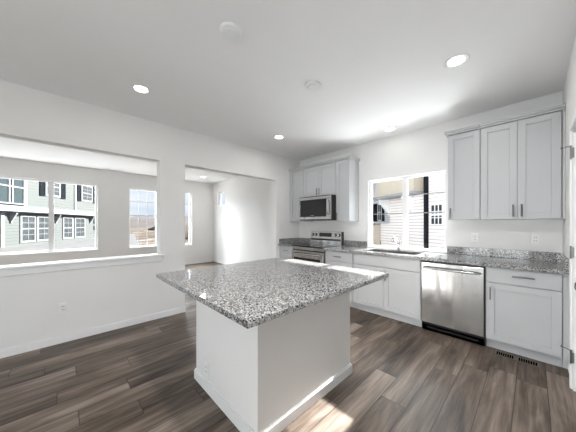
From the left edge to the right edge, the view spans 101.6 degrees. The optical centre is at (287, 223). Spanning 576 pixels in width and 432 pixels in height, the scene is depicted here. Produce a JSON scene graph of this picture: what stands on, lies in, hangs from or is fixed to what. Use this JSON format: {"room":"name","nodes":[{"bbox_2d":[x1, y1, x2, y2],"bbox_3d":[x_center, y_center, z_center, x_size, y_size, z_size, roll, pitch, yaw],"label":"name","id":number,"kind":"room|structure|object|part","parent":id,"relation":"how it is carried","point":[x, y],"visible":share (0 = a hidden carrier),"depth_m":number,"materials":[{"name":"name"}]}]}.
{"room":"kitchen","nodes":[
{"label":"kitchen","id":0,"kind":"room"},
{"bbox_2d":[0,157,212,264],"bbox_3d":[-5.370,-0.050,5.761,7.450,2.740,0.150,0,0,-44],"label":"wall","id":1,"kind":"structure","parent":0,"point":[113,187],"depth_m":6.30,"materials":[{"name":"paint"}]},
{"bbox_2d":[0,176,96,254],"bbox_3d":[-5.617,-0.185,5.545,1.735,1.680,0.070,0,0,-44],"label":"window","id":2,"kind":"structure","parent":1,"relation":"in","point":[51,183],"depth_m":5.55,"materials":[{"name":"white paint"}]},
{"bbox_2d":[0,249,97,255],"bbox_3d":[-5.571,0.664,5.497,1.735,0.022,0.072,0,0,-44],"label":"trim","id":3,"kind":"structure","parent":1,"relation":"attached to","point":[90,249],"depth_m":5.42,"materials":[{"name":"white paint"}]},
{"bbox_2d":[129,188,156,246],"bbox_3d":[-4.239,-0.170,6.871,0.720,1.660,0.070,0,0,-44],"label":"window","id":4,"kind":"structure","parent":1,"relation":"in","point":[138,190],"depth_m":6.95,"materials":[{"name":"white paint"}]},
{"bbox_2d":[185,192,190,244],"bbox_3d":[-3.497,-0.175,7.585,0.720,1.730,0.070,0,0,-44],"label":"window","id":5,"kind":"structure","parent":1,"relation":"in","point":[189,204],"depth_m":7.79,"materials":[{"name":"white paint"}]},
{"bbox_2d":[185,259,212,264],"bbox_3d":[-5.319,1.278,5.697,7.436,0.085,0.014,0,0,-44],"label":"baseboard","id":6,"kind":"structure","parent":1,"relation":"attached to","point":[209,260],"depth_m":7.93,"materials":[{"name":"white paint"}]},
{"bbox_2d":[0,80,298,349],"bbox_3d":[-2.479,-0.050,2.756,7.450,2.740,0.150,0,0,-44],"label":"wall","id":7,"kind":"structure","parent":0,"point":[98,296],"depth_m":2.95,"materials":[{"name":"paint"}]},
{"bbox_2d":[59,302,66,313],"bbox_3d":[-2.507,0.935,2.618,0.070,0.114,0.008,0,0,-44],"label":"wall outlet","id":8,"kind":"object","parent":7,"relation":"attached to","point":[62,306],"visible":1,"depth_m":2.62,"materials":[{"name":"white plastic"}]},
{"bbox_2d":[0,253,164,276],"bbox_3d":[-3.074,0.473,2.181,3.495,0.093,0.215,0,0,-44],"label":"trim","id":9,"kind":"structure","parent":7,"relation":"attached to","point":[52,266],"depth_m":2.68,"materials":[{"name":"white paint"}]},
{"bbox_2d":[0,306,184,358],"bbox_3d":[-3.327,1.278,1.826,4.938,0.085,0.014,0,0,-44],"label":"baseboard","id":10,"kind":"structure","parent":7,"relation":"attached to","point":[23,348],"depth_m":2.73,"materials":[{"name":"white paint"}]},
{"bbox_2d":[0,0,575,183],"bbox_3d":[-2.111,-1.478,2.374,7.750,0.184,9.550,0,0,-44],"label":"ceiling","id":11,"kind":"structure","parent":0,"point":[377,64],"depth_m":2.08,"materials":[{"name":"paint"}]},
{"bbox_2d":[130,83,151,94],"bbox_3d":[-1.546,-1.416,2.472,0.196,0.008,0.196,0,0,-44],"label":"recessed light","id":12,"kind":"object","parent":11,"relation":"in","point":[139,88],"visible":1,"depth_m":2.46,"materials":[{"name":"white paint"}]},
{"bbox_2d":[273,135,284,138],"bbox_3d":[-0.147,-1.416,3.836,0.196,0.008,0.196,0,0,-44],"label":"recessed light","id":13,"kind":"object","parent":11,"relation":"in","point":[274,136],"visible":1,"depth_m":3.84,"materials":[{"name":"white plastic"}]},
{"bbox_2d":[383,126,396,131],"bbox_3d":[1.524,-1.416,3.513,0.196,0.008,0.196,0,0,-44],"label":"recessed light","id":14,"kind":"object","parent":11,"relation":"in","point":[391,128],"visible":1,"depth_m":3.51,"materials":[{"name":"white plastic"}]},
{"bbox_2d":[443,53,469,68],"bbox_3d":[1.464,-1.416,2.047,0.196,0.008,0.196,0,0,-44],"label":"recessed light","id":15,"kind":"object","parent":11,"relation":"in","point":[457,60],"visible":1,"depth_m":2.04,"materials":[{"name":"white plastic"}]},
{"bbox_2d":[0,262,575,431],"bbox_3d":[-2.111,1.380,2.374,7.750,0.120,9.550,0,0,-44],"label":"floor","id":16,"kind":"structure","parent":0,"point":[404,377],"depth_m":1.91,"materials":[{"name":"brown wood"}]},
{"bbox_2d":[194,291,351,431],"bbox_3d":[-0.118,0.879,2.048,1.038,0.880,0.903,0,0,-44],"label":"kitchen island","id":17,"kind":"object","parent":16,"relation":"on","point":[263,377],"visible":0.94,"depth_m":1.62,"materials":[{"name":"paint"}]},
{"bbox_2d":[204,360,208,377],"bbox_3d":[-0.647,1.150,1.862,0.008,0.114,0.070,0,0,-44],"label":"wall outlet","id":18,"kind":"object","parent":17,"relation":"attached to","point":[206,365],"visible":1,"depth_m":1.85,"materials":[{"name":"white plastic"}]},
{"bbox_2d":[156,257,388,328],"bbox_3d":[-0.124,0.422,1.931,1.390,0.032,1.315,0,0,-44],"label":"island countertop","id":19,"kind":"structure","parent":17,"relation":"on","point":[250,294],"depth_m":1.58,"materials":[{"name":"stone"}]},
{"bbox_3d":[-0.118,1.277,2.048,1.038,0.084,0.903,0,0,-44],"label":"island baseboard","id":20,"kind":"part","parent":17,"relation":"part of","materials":[{"name":"white paint"}]},
{"bbox_2d":[280,246,292,258],"bbox_3d":[0.164,0.883,4.915,0.646,0.874,0.403,0,0,-44],"label":"base cabinet","id":21,"kind":"object","parent":16,"relation":"on","point":[285,251],"visible":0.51,"depth_m":4.71,"materials":[{"name":"grey paint"}]},
{"bbox_3d":[-0.021,0.910,4.709,0.020,0.590,0.355,0,0,-44],"label":"door","id":22,"kind":"part","parent":21,"relation":"part of","materials":[{"name":"grey paint"}]},
{"bbox_3d":[-0.021,0.530,4.709,0.020,0.153,0.355,0,0,-44],"label":"drawer","id":23,"kind":"part","parent":21,"relation":"part of","materials":[{"name":"grey paint"}]},
{"bbox_2d":[278,238,309,246],"bbox_3d":[0.165,0.375,4.915,0.644,0.138,0.404,0,0,-44],"label":"countertop","id":24,"kind":"structure","parent":21,"relation":"on","point":[288,242],"depth_m":5.02,"materials":[{"name":"stone"}]},
{"bbox_2d":[291,231,343,263],"bbox_3d":[0.533,0.719,4.452,0.698,1.142,0.760,0,0,-44],"label":"range","id":25,"kind":"object","parent":16,"relation":"on","point":[312,252],"visible":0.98,"depth_m":4.40,"materials":[{"name":"silver metal"}]},
{"bbox_3d":[0.307,0.545,4.234,0.069,0.026,0.685,0,0,-44],"label":"handle","id":26,"kind":"part","parent":25,"relation":"part of","materials":[{"name":"silver metal"}]},
{"bbox_3d":[0.345,0.785,4.271,0.041,0.580,0.752,0,0,-44],"label":"oven door","id":27,"kind":"part","parent":25,"relation":"part of","materials":[{"name":"silver metal"}]},
{"bbox_3d":[0.347,0.448,4.273,0.036,0.055,0.760,0,0,-44],"label":"trim","id":28,"kind":"part","parent":25,"relation":"part of","materials":[{"name":"silver metal"}]},
{"bbox_2d":[292,243,340,248],"bbox_3d":[0.532,0.410,4.451,0.560,0.018,0.760,0,0,-44],"label":"cooktop","id":29,"kind":"object","parent":25,"relation":"in","point":[309,245],"depth_m":4.38,"materials":[{"name":"black glass"}]},
{"bbox_2d":[325,250,355,307],"bbox_3d":[1.024,0.882,4.021,0.646,0.873,0.528,0,0,-44],"label":"base cabinet","id":30,"kind":"object","parent":16,"relation":"on","point":[345,259],"visible":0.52,"depth_m":3.78,"materials":[{"name":"grey paint"}]},
{"bbox_3d":[0.826,0.530,3.829,0.020,0.153,0.520,0,0,-44],"label":"drawer","id":31,"kind":"part","parent":30,"relation":"part of","materials":[{"name":"grey paint"}]},
{"bbox_3d":[0.826,0.910,3.829,0.020,0.590,0.520,0,0,-44],"label":"door","id":32,"kind":"part","parent":30,"relation":"part of","materials":[{"name":"grey paint"}]},
{"bbox_2d":[353,253,421,326],"bbox_3d":[1.540,0.882,3.485,0.646,0.873,0.951,0,0,-44],"label":"base cabinet","id":33,"kind":"object","parent":16,"relation":"on","point":[398,296],"visible":0.84,"depth_m":3.20,"materials":[{"name":"grey paint"}]},
{"bbox_3d":[1.178,0.910,3.463,0.020,0.590,0.469,0,0,-44],"label":"door","id":34,"kind":"part","parent":33,"relation":"part of","materials":[{"name":"grey paint"}]},
{"bbox_3d":[1.506,0.910,3.123,0.020,0.590,0.468,0,0,-44],"label":"door","id":35,"kind":"part","parent":33,"relation":"part of","materials":[{"name":"grey paint"}]},
{"bbox_2d":[324,240,568,274],"bbox_3d":[1.770,0.375,3.248,0.644,0.138,2.674,0,0,-44],"label":"countertop","id":36,"kind":"structure","parent":33,"relation":"on","point":[539,261],"depth_m":2.77,"materials":[{"name":"stone"}]},
{"bbox_2d":[368,249,420,254],"bbox_3d":[1.545,0.519,3.471,0.396,0.202,0.736,0,0,-44],"label":"sink","id":37,"kind":"object","parent":36,"relation":"in","point":[374,250],"visible":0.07,"depth_m":3.59,"materials":[{"name":"silver metal"}]},
{"bbox_3d":[1.415,0.519,3.606,0.396,0.202,0.363,0,0,-44],"label":"bowl","id":38,"kind":"part","parent":37,"relation":"part of","materials":[{"name":"silver metal"}]},
{"bbox_3d":[1.674,0.519,3.337,0.396,0.202,0.363,0,0,-44],"label":"bowl","id":39,"kind":"part","parent":37,"relation":"part of","materials":[{"name":"silver metal"}]},
{"bbox_2d":[391,236,403,249],"bbox_3d":[1.662,0.294,3.565,0.271,0.222,0.107,0,0,-44],"label":"faucet","id":40,"kind":"object","parent":36,"relation":"on","point":[394,237],"visible":0.97,"depth_m":3.62,"materials":[{"name":"silver metal"}]},
{"bbox_3d":[1.636,0.249,3.572,0.244,0.132,0.039,0,0,-44],"label":"spout","id":41,"kind":"part","parent":40,"relation":"part of","materials":[{"name":"silver metal"}]},
{"bbox_2d":[422,260,485,345],"bbox_3d":[2.068,0.880,2.899,0.680,0.856,0.613,0,0,-44],"label":"dishwasher","id":42,"kind":"object","parent":16,"relation":"on","point":[453,294],"visible":0.98,"depth_m":2.68,"materials":[{"name":"silver metal"}]},
{"bbox_3d":[1.845,0.530,2.686,0.063,0.025,0.559,0,0,-44],"label":"handle","id":43,"kind":"part","parent":42,"relation":"part of","materials":[{"name":"silver metal"}]},
{"bbox_3d":[1.906,1.257,2.744,0.048,0.100,0.605,0,0,-44],"label":"kick plate","id":44,"kind":"part","parent":42,"relation":"part of","materials":[{"name":"black metal"}]},
{"bbox_2d":[495,350,538,367],"bbox_3d":[2.236,1.317,2.304,0.107,0.004,0.310,0,0,-44],"label":"floor vent","id":45,"kind":"object","parent":16,"relation":"in","point":[509,356],"visible":1,"depth_m":2.30,"materials":[{"name":"brown metal"}]},
{"bbox_2d":[486,266,567,368],"bbox_3d":[2.499,0.882,2.488,0.646,0.873,0.568,0,0,-44],"label":"base cabinet","id":46,"kind":"object","parent":16,"relation":"on","point":[527,311],"visible":0.98,"depth_m":2.27,"materials":[{"name":"grey paint"}]},
{"bbox_3d":[2.280,0.520,2.277,0.038,0.015,0.160,0,0,-44],"label":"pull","id":47,"kind":"part","parent":46,"relation":"part of","materials":[{"name":"silver metal"}]},
{"bbox_3d":[2.290,0.530,2.307,0.020,0.153,0.521,0,0,-44],"label":"drawer","id":48,"kind":"part","parent":46,"relation":"part of","materials":[{"name":"grey paint"}]},
{"bbox_3d":[2.290,0.910,2.307,0.020,0.590,0.521,0,0,-44],"label":"door","id":49,"kind":"part","parent":46,"relation":"part of","materials":[{"name":"grey paint"}]},
{"bbox_2d":[213,91,562,262],"bbox_3d":[0.627,-0.050,5.009,0.150,2.740,9.550,0,0,-44],"label":"wall","id":50,"kind":"structure","parent":0,"point":[241,226],"depth_m":3.90,"materials":[{"name":"paint"}]},
{"bbox_2d":[219,191,224,205],"bbox_3d":[-2.167,-0.855,7.934,0.070,0.470,0.480,0,0,-44],"label":"window","id":51,"kind":"structure","parent":50,"relation":"in","point":[220,193],"depth_m":8.08,"materials":[{"name":"white paint"}]},
{"bbox_2d":[213,259,232,263],"bbox_3d":[-1.246,1.278,6.837,0.014,0.085,4.020,0,0,-44],"label":"baseboard","id":52,"kind":"structure","parent":50,"relation":"attached to","point":[214,260],"depth_m":7.84,"materials":[{"name":"white paint"}]},
{"bbox_2d":[288,166,313,221],"bbox_3d":[0.271,-0.609,5.012,0.356,1.113,0.412,0,0,-44],"label":"upper cabinet","id":53,"kind":"object","parent":50,"relation":"attached to","point":[296,174],"visible":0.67,"depth_m":4.92,"materials":[{"name":"grey paint"}]},
{"bbox_3d":[0.275,-1.141,5.015,0.347,0.048,0.412,0,0,-44],"label":"crown moulding","id":54,"kind":"part","parent":53,"relation":"part of","materials":[{"name":"grey paint"}]},
{"bbox_3d":[0.187,-0.584,4.911,0.020,1.055,0.377,0,0,-44],"label":"door","id":55,"kind":"part","parent":53,"relation":"part of","materials":[{"name":"grey paint"}]},
{"bbox_2d":[299,238,309,242],"bbox_3d":[0.390,0.356,5.131,0.020,0.100,0.404,0,0,-44],"label":"backsplash","id":56,"kind":"structure","parent":50,"relation":"attached to","point":[306,240],"depth_m":5.14,"materials":[{"name":"stone"}]},
{"bbox_2d":[303,159,335,196],"bbox_3d":[0.685,-0.845,4.582,0.356,0.640,0.777,0,0,-44],"label":"upper cabinet","id":57,"kind":"object","parent":50,"relation":"attached to","point":[319,178],"visible":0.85,"depth_m":4.45,"materials":[{"name":"grey paint"}]},
{"bbox_3d":[0.457,-0.820,4.631,0.020,0.582,0.384,0,0,-44],"label":"door","id":58,"kind":"part","parent":57,"relation":"part of","materials":[{"name":"grey paint"}]},
{"bbox_2d":[299,194,335,220],"bbox_3d":[0.629,-0.296,4.526,0.497,0.452,0.760,0,0,-44],"label":"microwave","id":59,"kind":"object","parent":57,"relation":"attached to","point":[320,207],"visible":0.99,"depth_m":4.32,"materials":[{"name":"silver metal"}]},
{"bbox_3d":[0.473,-0.295,4.414,0.026,0.320,0.635,0,0,-44],"label":"glass door","id":60,"kind":"part","parent":59,"relation":"part of","materials":[{"name":"black glass"}]},
{"bbox_3d":[0.689,-1.141,4.585,0.347,0.048,0.777,0,0,-44],"label":"crown moulding","id":61,"kind":"part","parent":57,"relation":"part of","materials":[{"name":"grey paint"}]},
{"bbox_3d":[0.725,-0.820,4.351,0.020,0.582,0.385,0,0,-44],"label":"door","id":62,"kind":"part","parent":57,"relation":"part of","materials":[{"name":"grey paint"}]},
{"bbox_2d":[335,155,359,220],"bbox_3d":[1.062,-0.609,4.190,0.356,1.113,0.304,0,0,-44],"label":"upper cabinet","id":63,"kind":"object","parent":50,"relation":"attached to","point":[347,167],"visible":1,"depth_m":4.12,"materials":[{"name":"grey paint"}]},
{"bbox_3d":[0.958,-0.584,4.110,0.020,1.055,0.269,0,0,-44],"label":"door","id":64,"kind":"part","parent":63,"relation":"part of","materials":[{"name":"grey paint"}]},
{"bbox_3d":[1.066,-1.141,4.193,0.347,0.048,0.304,0,0,-44],"label":"crown moulding","id":65,"kind":"part","parent":63,"relation":"part of","materials":[{"name":"grey paint"}]},
{"bbox_2d":[344,240,366,246],"bbox_3d":[1.223,0.356,4.265,0.020,0.100,0.450,0,0,-44],"label":"backsplash","id":66,"kind":"structure","parent":50,"relation":"attached to","point":[346,242],"depth_m":4.25,"materials":[{"name":"stone"}]},
{"bbox_2d":[367,246,446,252],"bbox_3d":[1.813,0.396,3.698,0.080,0.021,1.185,0,0,-44],"label":"trim","id":67,"kind":"structure","parent":50,"relation":"attached to","point":[367,246],"depth_m":3.57,"materials":[{"name":"white paint"}]},
{"bbox_2d":[370,171,445,250],"bbox_3d":[1.862,-0.177,3.747,0.070,1.145,1.153,0,0,-44],"label":"window","id":68,"kind":"structure","parent":50,"relation":"in","point":[405,195],"depth_m":3.72,"materials":[{"name":"white paint"}]},
{"bbox_2d":[444,124,480,219],"bbox_3d":[2.229,-0.609,2.978,0.356,1.113,0.350,0,0,-44],"label":"upper cabinet","id":69,"kind":"object","parent":50,"relation":"attached to","point":[464,144],"visible":0.94,"depth_m":2.87,"materials":[{"name":"grey paint"}]},
{"bbox_3d":[2.232,-1.141,2.981,0.347,0.048,0.350,0,0,-44],"label":"crown moulding","id":70,"kind":"part","parent":69,"relation":"part of","materials":[{"name":"grey paint"}]},
{"bbox_2d":[472,233,477,241],"bbox_3d":[2.415,0.180,3.036,0.008,0.114,0.070,0,0,-44],"label":"wall outlet","id":71,"kind":"object","parent":50,"relation":"attached to","point":[474,236],"visible":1,"depth_m":3.04,"materials":[{"name":"white plastic"}]},
{"bbox_2d":[447,246,559,261],"bbox_3d":[2.561,0.356,2.875,0.020,0.100,1.039,0,0,-44],"label":"backsplash","id":72,"kind":"structure","parent":50,"relation":"attached to","point":[503,253],"depth_m":2.81,"materials":[{"name":"stone"}]},
{"bbox_2d":[480,104,564,219],"bbox_3d":[2.576,-0.609,2.616,0.356,1.113,0.646,0,0,-44],"label":"upper cabinet","id":73,"kind":"object","parent":50,"relation":"attached to","point":[523,161],"visible":1,"depth_m":2.49,"materials":[{"name":"grey paint"}]},
{"bbox_3d":[2.367,-0.584,2.646,0.020,1.055,0.308,0,0,-44],"label":"door","id":74,"kind":"part","parent":73,"relation":"part of","materials":[{"name":"grey paint"}]},
{"bbox_3d":[2.580,-1.141,2.620,0.347,0.048,0.644,0,0,-44],"label":"crown moulding","id":75,"kind":"part","parent":73,"relation":"part of","materials":[{"name":"grey paint"}]},
{"bbox_3d":[2.582,-0.584,2.423,0.020,1.055,0.305,0,0,-44],"label":"door","id":76,"kind":"part","parent":73,"relation":"part of","materials":[{"name":"grey paint"}]},
{"bbox_2d":[531,234,539,243],"bbox_3d":[2.788,0.170,2.648,0.008,0.114,0.070,0,0,-44],"label":"wall outlet","id":77,"kind":"object","parent":50,"relation":"attached to","point":[535,238],"visible":1,"depth_m":2.65,"materials":[{"name":"white plastic"}]},
{"bbox_2d":[563,35,575,371],"bbox_3d":[0.291,-0.050,-0.122,7.450,2.740,0.130,0,0,-44],"label":"wall","id":78,"kind":"structure","parent":0,"point":[569,89],"depth_m":2.10,"materials":[{"name":"paint"}]},
{"bbox_2d":[560,145,575,363],"bbox_3d":[2.024,0.294,1.637,0.751,2.028,0.125,0,0,-44],"label":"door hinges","id":79,"kind":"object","parent":78,"relation":"in","point":[561,148],"depth_m":1.86,"materials":[{"name":"white paint"}]},
{"bbox_2d":[569,110,575,391],"bbox_3d":[2.044,0.260,1.575,0.850,2.120,0.146,0,0,-44],"label":"trim","id":80,"kind":"structure","parent":78,"relation":"attached to","point":[572,133],"depth_m":1.88,"materials":[{"name":"white paint"}]},
{"label":"outside","id":81,"kind":"structure","parent":0,"visible":0},
{"bbox_2d":[130,227,380,245],"bbox_3d":[-17.001,1.635,219.570,520.000,0.370,460.000,0,0,-44],"label":"ground","id":82,"kind":"structure","parent":81,"point":[134,231],"depth_m":29.63,"materials":[{"name":"beige soil"}]},
{"bbox_2d":[0,234,137,252],"bbox_3d":[-25.841,1.413,22.527,22.000,0.065,51.700,0,0,-44],"label":"path","id":83,"kind":"structure","parent":82,"relation":"on","point":[85,243],"depth_m":15.08,"materials":[{"name":"concrete"}]},
{"bbox_2d":[0,178,94,247],"bbox_3d":[-21.671,-3.230,16.216,10.500,9.300,19.800,0,0,-12],"label":"townhouse","id":84,"kind":"structure","parent":83,"relation":"on","point":[24,204],"depth_m":16.25,"materials":[{"name":"green"}]},
{"bbox_3d":[-16.010,-2.930,12.626,0.040,3.500,4.220,0,0,-12],"label":"bay frame","id":85,"kind":"part","parent":84,"relation":"part of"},
{"bbox_3d":[-17.038,0.310,15.398,0.018,1.540,0.930,0,0,-12],"label":"pane","id":86,"kind":"part","parent":84,"relation":"part of","materials":[{"name":"grey glass"}]},
{"bbox_2d":[39,182,45,195],"bbox_3d":[-16.808,-2.705,16.086,0.060,1.550,0.440,0,0,-12],"label":"shutter","id":87,"kind":"object","parent":84,"relation":"hanging from","point":[42,185],"depth_m":16.07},
{"bbox_3d":[-17.309,0.310,16.669,0.018,1.540,0.990,0,0,-12],"label":"pane","id":88,"kind":"part","parent":84,"relation":"part of","materials":[{"name":"grey glass"}]},
{"bbox_3d":[-17.026,-2.705,17.021,0.018,1.210,1.160,0,0,-12],"label":"pane","id":89,"kind":"part","parent":84,"relation":"part of","materials":[{"name":"white glass"}]},
{"bbox_2d":[61,183,65,198],"bbox_3d":[-17.212,-2.705,17.983,0.060,1.550,0.480,0,0,-12],"label":"shutter","id":90,"kind":"object","parent":84,"relation":"hanging from","point":[63,186],"depth_m":18.00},
{"bbox_3d":[-17.805,0.310,18.997,0.018,1.540,0.930,0,0,-12],"label":"pane","id":91,"kind":"part","parent":84,"relation":"part of","materials":[{"name":"grey glass"}]},
{"bbox_2d":[77,185,80,200],"bbox_3d":[-17.600,-2.705,19.807,0.060,1.550,0.470,0,0,-12],"label":"shutter","id":92,"kind":"object","parent":84,"relation":"hanging from","point":[78,186],"depth_m":19.77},
{"bbox_3d":[-18.114,0.310,20.450,0.018,1.540,1.160,0,0,-12],"label":"pane","id":93,"kind":"part","parent":84,"relation":"part of","materials":[{"name":"grey glass"}]},
{"bbox_3d":[-17.841,-2.705,20.850,0.018,1.210,1.330,0,0,-12],"label":"pane","id":94,"kind":"part","parent":84,"relation":"part of","materials":[{"name":"white glass"}]},
{"bbox_2d":[92,186,94,202],"bbox_3d":[-18.042,-2.705,21.886,0.060,1.550,0.460,0,0,-12],"label":"shutter","id":95,"kind":"object","parent":84,"relation":"hanging from","point":[93,187],"depth_m":21.74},
{"bbox_2d":[130,217,188,227],"bbox_3d":[56.078,-2.014,158.052,300.000,7.669,450.000,0,0,-44],"label":"hill","id":96,"kind":"structure","parent":82,"relation":"on","point":[133,220],"depth_m":117.36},
{"bbox_2d":[148,225,188,229],"bbox_3d":[-25.625,0.636,53.951,9.019,1.768,23.366,0,0,-44],"label":"dirt mound","id":97,"kind":"object","parent":82,"relation":"on","point":[186,226],"visible":0.08,"depth_m":54.04,"materials":[{"name":"brown soil"}]},
{"bbox_2d":[373,224,380,244],"bbox_3d":[3.782,0.700,12.342,1.250,1.440,1.760,0,0,-12],"label":"garden shed","id":98,"kind":"object","parent":82,"relation":"on","point":[376,227],"visible":0.11,"depth_m":11.60,"materials":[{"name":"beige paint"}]},
{"bbox_2d":[373,183,389,240],"bbox_3d":[10.103,-2.630,22.631,7.000,8.100,9.100,0,0,-12],"label":"townhouse","id":99,"kind":"structure","parent":82,"relation":"on","point":[383,218],"depth_m":19.79,"materials":[{"name":"white"}]},
{"bbox_2d":[373,204,374,220],"bbox_3d":[7.476,-0.980,20.415,0.060,1.500,0.300,0,0,-12],"label":"shutter","id":100,"kind":"object","parent":99,"relation":"hanging from","point":[373,204],"depth_m":20.37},
{"bbox_2d":[375,204,376,220],"bbox_3d":[7.551,-0.980,20.063,0.060,1.500,0.300,0,0,-12],"label":"shutter","id":101,"kind":"object","parent":99,"relation":"hanging from","point":[375,204],"depth_m":20.09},
{"bbox_2d":[382,208,384,220],"bbox_3d":[7.747,-0.980,19.144,0.060,1.500,0.300,0,0,-12],"label":"shutter","id":102,"kind":"object","parent":99,"relation":"hanging from","point":[383,211],"depth_m":19.11,"materials":[{"name":"black"}]},
{"bbox_2d":[373,174,444,249],"bbox_3d":[6.362,-1.030,11.511,7.476,4.900,3.781,0,0,-44],"label":"townhouse","id":103,"kind":"structure","parent":82,"relation":"on","point":[426,230],"depth_m":9.03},
{"bbox_3d":[5.268,-0.335,8.308,0.018,0.670,0.470,0,0,-12],"label":"pane","id":104,"kind":"part","parent":103,"relation":"part of","materials":[{"name":"glass"}]}
]}

